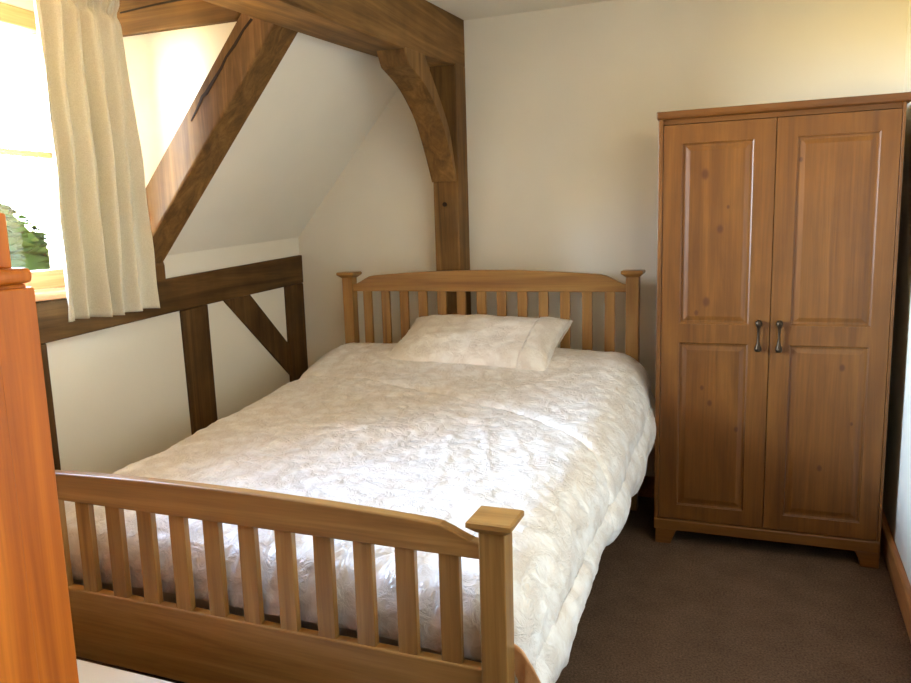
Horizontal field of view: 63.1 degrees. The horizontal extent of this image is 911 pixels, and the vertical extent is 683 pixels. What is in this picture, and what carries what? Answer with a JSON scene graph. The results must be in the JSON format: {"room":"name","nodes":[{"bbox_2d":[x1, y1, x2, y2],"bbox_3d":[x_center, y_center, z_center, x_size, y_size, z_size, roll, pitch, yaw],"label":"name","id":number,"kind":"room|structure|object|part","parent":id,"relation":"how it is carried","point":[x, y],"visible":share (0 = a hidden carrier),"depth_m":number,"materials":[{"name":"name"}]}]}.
{"room":"bedroom","nodes":[
{"label":"bedroom","id":0,"kind":"room"},
{"bbox_2d":[0,0,65,290],"bbox_3d":[-1.767,-0.638,2.253,0.135,1.300,1.720,2,9,21],"label":"wall","id":1,"kind":"structure","parent":0,"point":[25,4],"depth_m":2.83,"materials":[{"name":"beige paint"}]},
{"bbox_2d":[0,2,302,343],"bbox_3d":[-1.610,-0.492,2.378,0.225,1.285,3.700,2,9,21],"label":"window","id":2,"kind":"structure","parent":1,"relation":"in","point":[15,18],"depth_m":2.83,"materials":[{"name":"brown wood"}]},
{"bbox_3d":[-1.643,-0.097,2.241,0.165,0.027,1.505,2,9,21],"label":"sill","id":3,"kind":"part","parent":2,"relation":"part of","materials":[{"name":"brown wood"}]},
{"bbox_3d":[-1.537,-0.027,2.426,0.068,0.348,3.700,2,9,21],"label":"wall rail","id":4,"kind":"part","parent":2,"relation":"part of","materials":[{"name":"brown wood"}]},
{"bbox_2d":[46,237,298,473],"bbox_3d":[-1.727,0.390,2.188,0.193,1.285,4.400,2,9,21],"label":"wall","id":5,"kind":"structure","parent":0,"point":[119,393],"depth_m":3.10,"materials":[{"name":"beige paint"}]},
{"bbox_2d":[41,343,60,469],"bbox_3d":[-1.490,0.491,2.591,0.066,0.952,0.222,2,9,21],"label":"stud","id":6,"kind":"object","parent":5,"relation":"attached to","point":[49,396],"visible":0.12,"depth_m":2.63,"materials":[{"name":"brown wood"}]},
{"bbox_2d":[155,262,165,280],"bbox_3d":[-1.298,-0.321,3.072,0.098,0.199,0.160,2,9,21],"label":"post","id":7,"kind":"object","parent":5,"relation":"attached to","point":[160,267],"visible":0.12,"depth_m":3.10,"materials":[{"name":"brown wood"}]},
{"bbox_2d":[179,305,217,434],"bbox_3d":[-1.173,0.335,3.400,0.066,0.999,0.183,2,9,21],"label":"stud","id":8,"kind":"object","parent":5,"relation":"attached to","point":[195,328],"visible":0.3,"depth_m":3.34,"materials":[{"name":"brown wood"}]},
{"bbox_2d":[224,295,290,374],"bbox_3d":[-1.018,-0.011,3.778,0.064,0.467,0.506,2,9,21],"label":"brace","id":9,"kind":"object","parent":5,"relation":"attached to","point":[245,308],"visible":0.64,"depth_m":3.77,"materials":[{"name":"brown wood"}]},
{"bbox_2d":[284,283,307,381],"bbox_3d":[-0.889,0.198,4.127,0.066,1.034,0.167,2,9,21],"label":"stud","id":10,"kind":"object","parent":5,"relation":"attached to","point":[293,294],"visible":0.26,"depth_m":4.06,"materials":[{"name":"brown wood"}]},
{"bbox_2d":[123,22,235,186],"bbox_3d":[-1.003,-0.752,2.856,1.000,1.300,0.024,2,9,21],"label":"wall","id":11,"kind":"structure","parent":0,"point":[167,70],"depth_m":2.85,"materials":[{"name":"beige paint"}]},
{"bbox_2d":[117,0,240,36],"bbox_3d":[-1.024,-1.268,2.792,0.858,0.195,0.103,2,9,21],"label":"header","id":12,"kind":"object","parent":11,"relation":"attached to","point":[135,17],"visible":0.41,"depth_m":2.77,"materials":[{"name":"brown wood"}]},
{"bbox_2d":[167,32,397,255],"bbox_3d":[-0.751,-0.997,3.351,1.100,1.618,1.140,2,9,21],"label":"ceiling","id":13,"kind":"structure","parent":0,"point":[323,98],"depth_m":3.32,"materials":[{"name":"beige paint"}]},
{"bbox_2d":[146,13,297,262],"bbox_3d":[-0.923,-0.845,2.838,0.827,1.167,0.152,2,9,21],"label":"diagonal beam","id":14,"kind":"structure","parent":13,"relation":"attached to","point":[254,48],"depth_m":2.79,"materials":[{"name":"brown wood"}]},
{"bbox_2d":[76,496,910,682],"bbox_3d":[-0.278,1.109,1.794,3.500,0.100,4.500,2,9,21],"label":"floor","id":15,"kind":"structure","parent":0,"point":[694,607],"depth_m":2.48,"materials":[{"name":"brown carpet"}]},
{"bbox_2d":[0,213,78,682],"bbox_3d":[-1.009,0.512,1.032,0.622,1.352,0.650,2,9,21],"label":"cabinet","id":16,"kind":"object","parent":15,"relation":"on","point":[37,645],"visible":1,"depth_m":1.14,"materials":[{"name":"brown wood"}]},
{"bbox_2d":[0,213,10,267],"bbox_3d":[-1.058,-0.115,0.953,0.542,0.086,0.638,2,9,21],"label":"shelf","id":17,"kind":"object","parent":16,"relation":"attached to","point":[5,261],"depth_m":1.14,"materials":[{"name":"orange wood"}]},
{"bbox_3d":[-0.686,0.511,1.086,0.006,0.998,0.168,2,9,21],"label":"door panel","id":18,"kind":"part","parent":16,"relation":"part of","materials":[{"name":"orange wood"}]},
{"bbox_2d":[76,659,172,682],"bbox_3d":[-0.849,0.950,1.623,1.050,0.300,0.342,2,9,21],"label":"bench","id":19,"kind":"object","parent":15,"relation":"on","point":[88,672],"visible":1,"depth_m":1.73,"materials":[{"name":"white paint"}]},
{"bbox_2d":[55,269,644,682],"bbox_3d":[-0.222,0.357,2.707,1.522,1.110,2.088,2,9,21],"label":"double bed","id":20,"kind":"object","parent":15,"relation":"on","point":[182,641],"visible":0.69,"depth_m":1.77,"materials":[{"name":"brown wood"}]},
{"bbox_3d":[-0.584,0.384,1.771,1.386,0.084,0.030,2,9,21],"label":"footboard rail","id":21,"kind":"part","parent":20,"relation":"part of","materials":[{"name":"brown wood"}]},
{"bbox_3d":[-0.573,0.765,1.829,1.387,0.198,0.028,2,9,21],"label":"footboard rail","id":22,"kind":"part","parent":20,"relation":"part of","materials":[{"name":"brown wood"}]},
{"bbox_2d":[73,579,477,661],"bbox_3d":[-0.213,0.483,2.739,1.366,0.189,1.905,2,9,21],"label":"mattress","id":23,"kind":"object","parent":20,"relation":"on","point":[169,597],"visible":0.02,"depth_m":1.84,"materials":[{"name":"beige fabric"}]},
{"bbox_2d":[64,342,655,682],"bbox_3d":[-0.179,0.447,2.701,1.634,0.612,1.995,2,9,21],"label":"duvet","id":24,"kind":"object","parent":23,"relation":"on","point":[568,445],"visible":0.79,"depth_m":2.27,"materials":[{"name":"white fabric"}]},
{"bbox_2d":[387,314,572,370],"bbox_3d":[0.093,0.007,3.390,0.800,0.233,0.414,2,9,24],"label":"pillow","id":25,"kind":"object","parent":24,"relation":"on","point":[527,343],"visible":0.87,"depth_m":3.29,"materials":[{"name":"white fabric"}]},
{"bbox_3d":[-0.529,0.203,3.884,0.056,1.078,0.056,2,9,21],"label":"bed post","id":26,"kind":"part","parent":20,"relation":"part of","materials":[{"name":"brown wood"}]},
{"bbox_3d":[0.122,-0.291,3.549,1.386,0.103,0.030,2,9,21],"label":"headboard rail","id":27,"kind":"part","parent":20,"relation":"part of","materials":[{"name":"brown wood"}]},
{"bbox_3d":[0.091,0.727,1.563,0.056,0.705,0.056,2,9,21],"label":"bed post","id":28,"kind":"part","parent":20,"relation":"part of","materials":[{"name":"brown wood"}]},
{"bbox_3d":[0.802,0.243,3.371,0.056,1.078,0.056,2,9,21],"label":"bed post","id":29,"kind":"part","parent":20,"relation":"part of","materials":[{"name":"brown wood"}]},
{"bbox_2d":[430,63,470,314],"bbox_3d":[-0.010,-0.293,3.713,0.130,2.080,0.150,2,9,21],"label":"post","id":30,"kind":"object","parent":15,"relation":"on","point":[451,208],"visible":0.51,"depth_m":3.60,"materials":[{"name":"brown wood"}]},
{"bbox_2d":[377,47,456,181],"bbox_3d":[-0.158,-0.981,3.283,0.128,0.514,0.554,2,9,21],"label":"brace","id":31,"kind":"object","parent":30,"relation":"attached to","point":[409,70],"visible":1,"depth_m":3.30,"materials":[{"name":"brown wood"}]},
{"bbox_2d":[654,92,910,568],"bbox_3d":[1.270,-0.043,3.020,0.842,1.722,0.523,2,9,21],"label":"wardrobe","id":32,"kind":"object","parent":15,"relation":"on","point":[779,223],"visible":1,"depth_m":2.79,"materials":[{"name":"brown wood"}]},
{"bbox_3d":[0.895,-0.073,3.178,0.018,1.635,0.493,2,9,21],"label":"panel","id":33,"kind":"part","parent":32,"relation":"part of","materials":[{"name":"brown wood"}]},
{"bbox_3d":[1.012,0.336,2.942,0.256,0.672,0.014,2,9,21],"label":"door panel","id":34,"kind":"part","parent":32,"relation":"part of","materials":[{"name":"brown wood"}]},
{"bbox_3d":[0.991,-0.408,2.828,0.256,0.691,0.014,2,9,21],"label":"door panel","id":35,"kind":"part","parent":32,"relation":"part of","materials":[{"name":"brown wood"}]},
{"bbox_3d":[1.004,-0.045,2.883,0.395,1.562,0.017,2,9,21],"label":"door","id":36,"kind":"part","parent":32,"relation":"part of","materials":[{"name":"brown wood"}]},
{"bbox_3d":[1.145,-0.021,2.806,0.025,0.122,0.032,2,9,21],"label":"door handle","id":37,"kind":"part","parent":32,"relation":"part of","materials":[{"name":"grey metal"}]},
{"bbox_3d":[1.207,0.759,2.932,0.823,0.046,0.026,2,9,21],"label":"rail","id":38,"kind":"part","parent":32,"relation":"part of","materials":[{"name":"brown wood"}]},
{"bbox_3d":[1.360,-0.105,3.252,0.796,1.610,0.008,2,9,21],"label":"panel","id":39,"kind":"part","parent":32,"relation":"part of","materials":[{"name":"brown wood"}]},
{"bbox_3d":[1.212,-0.019,2.780,0.025,0.122,0.032,2,9,21],"label":"door handle","id":40,"kind":"part","parent":32,"relation":"part of","materials":[{"name":"grey metal"}]},
{"bbox_3d":[1.252,-0.860,2.911,0.796,0.018,0.471,2,9,21],"label":"panel","id":41,"kind":"part","parent":32,"relation":"part of","materials":[{"name":"brown wood"}]},
{"bbox_3d":[1.247,-0.881,2.897,0.842,0.028,0.514,2,9,21],"label":"cornice","id":42,"kind":"part","parent":32,"relation":"part of","materials":[{"name":"brown wood"}]},
{"bbox_3d":[1.389,0.348,2.796,0.268,0.672,0.014,2,9,21],"label":"door panel","id":43,"kind":"part","parent":32,"relation":"part of","materials":[{"name":"brown wood"}]},
{"bbox_3d":[1.374,-0.034,2.740,0.393,1.562,0.017,2,9,21],"label":"door","id":44,"kind":"part","parent":32,"relation":"part of","materials":[{"name":"brown wood"}]},
{"bbox_3d":[1.367,-0.397,2.683,0.268,0.691,0.014,2,9,21],"label":"door panel","id":45,"kind":"part","parent":32,"relation":"part of","materials":[{"name":"brown wood"}]},
{"bbox_3d":[1.650,-0.051,2.887,0.010,1.635,0.493,2,9,21],"label":"panel","id":46,"kind":"part","parent":32,"relation":"part of","materials":[{"name":"brown wood"}]},
{"bbox_2d":[426,0,610,19],"bbox_3d":[0.148,-1.275,1.184,2.200,0.727,4.400,2,9,21],"label":"ceiling","id":47,"kind":"structure","parent":0,"point":[463,9],"depth_m":3.33,"materials":[{"name":"paint"}]},
{"bbox_2d":[203,0,464,68],"bbox_3d":[-0.710,-1.054,1.935,0.208,0.461,3.700,2,9,21],"label":"ceiling beam","id":48,"kind":"structure","parent":47,"relation":"attached to","point":[369,27],"depth_m":2.77,"materials":[{"name":"brown wood"}]},
{"bbox_2d":[298,0,908,475],"bbox_3d":[0.432,-0.558,3.645,3.600,2.600,0.120,2,9,21],"label":"wall","id":49,"kind":"structure","parent":0,"point":[563,104],"depth_m":3.48,"materials":[{"name":"beige paint"}]},
{"bbox_2d":[638,476,653,497],"bbox_3d":[0.959,0.700,3.568,1.830,0.105,0.020,2,9,21],"label":"baseboard","id":50,"kind":"structure","parent":49,"relation":"attached to","point":[646,489],"depth_m":3.57,"materials":[{"name":"brown wood"}]},
{"bbox_2d":[882,0,910,584],"bbox_3d":[1.031,-0.176,1.019,0.372,2.600,4.400,2,9,21],"label":"wall","id":51,"kind":"structure","parent":0,"point":[896,506],"depth_m":2.79,"materials":[{"name":"beige paint"}]},
{"bbox_2d":[880,508,910,641],"bbox_3d":[1.103,1.002,1.561,0.028,0.105,3.699,2,9,23],"label":"baseboard","id":52,"kind":"structure","parent":51,"relation":"attached to","point":[901,584],"depth_m":2.60,"materials":[{"name":"brown wood"}]},
{"bbox_3d":[-1.283,-1.399,1.940,1.100,0.330,1.720,2,9,21],"label":"ceiling","id":53,"kind":"structure","parent":0,"visible":0},
{"bbox_3d":[-1.460,-1.200,2.025,0.024,0.082,1.570,2,9,21],"label":"track","id":54,"kind":"object","parent":53,"relation":"attached to","visible":0},
{"bbox_2d":[33,0,159,321],"bbox_3d":[-1.262,-0.666,2.609,0.094,1.161,0.416,1,9,18],"label":"curtain","id":55,"kind":"object","parent":54,"relation":"hanging from","point":[108,256],"visible":1,"depth_m":2.59,"materials":[{"name":"beige fabric"}]},
{"label":"outside","id":56,"kind":"structure","parent":0,"visible":0},
{"bbox_2d":[0,192,50,270],"bbox_3d":[-4.178,0.784,6.823,4.030,4.450,4.139,2,9,21],"label":"tree","id":57,"kind":"object","parent":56,"point":[28,249],"visible":0.04,"depth_m":6.45,"materials":[{"name":"green plant"}]}
]}

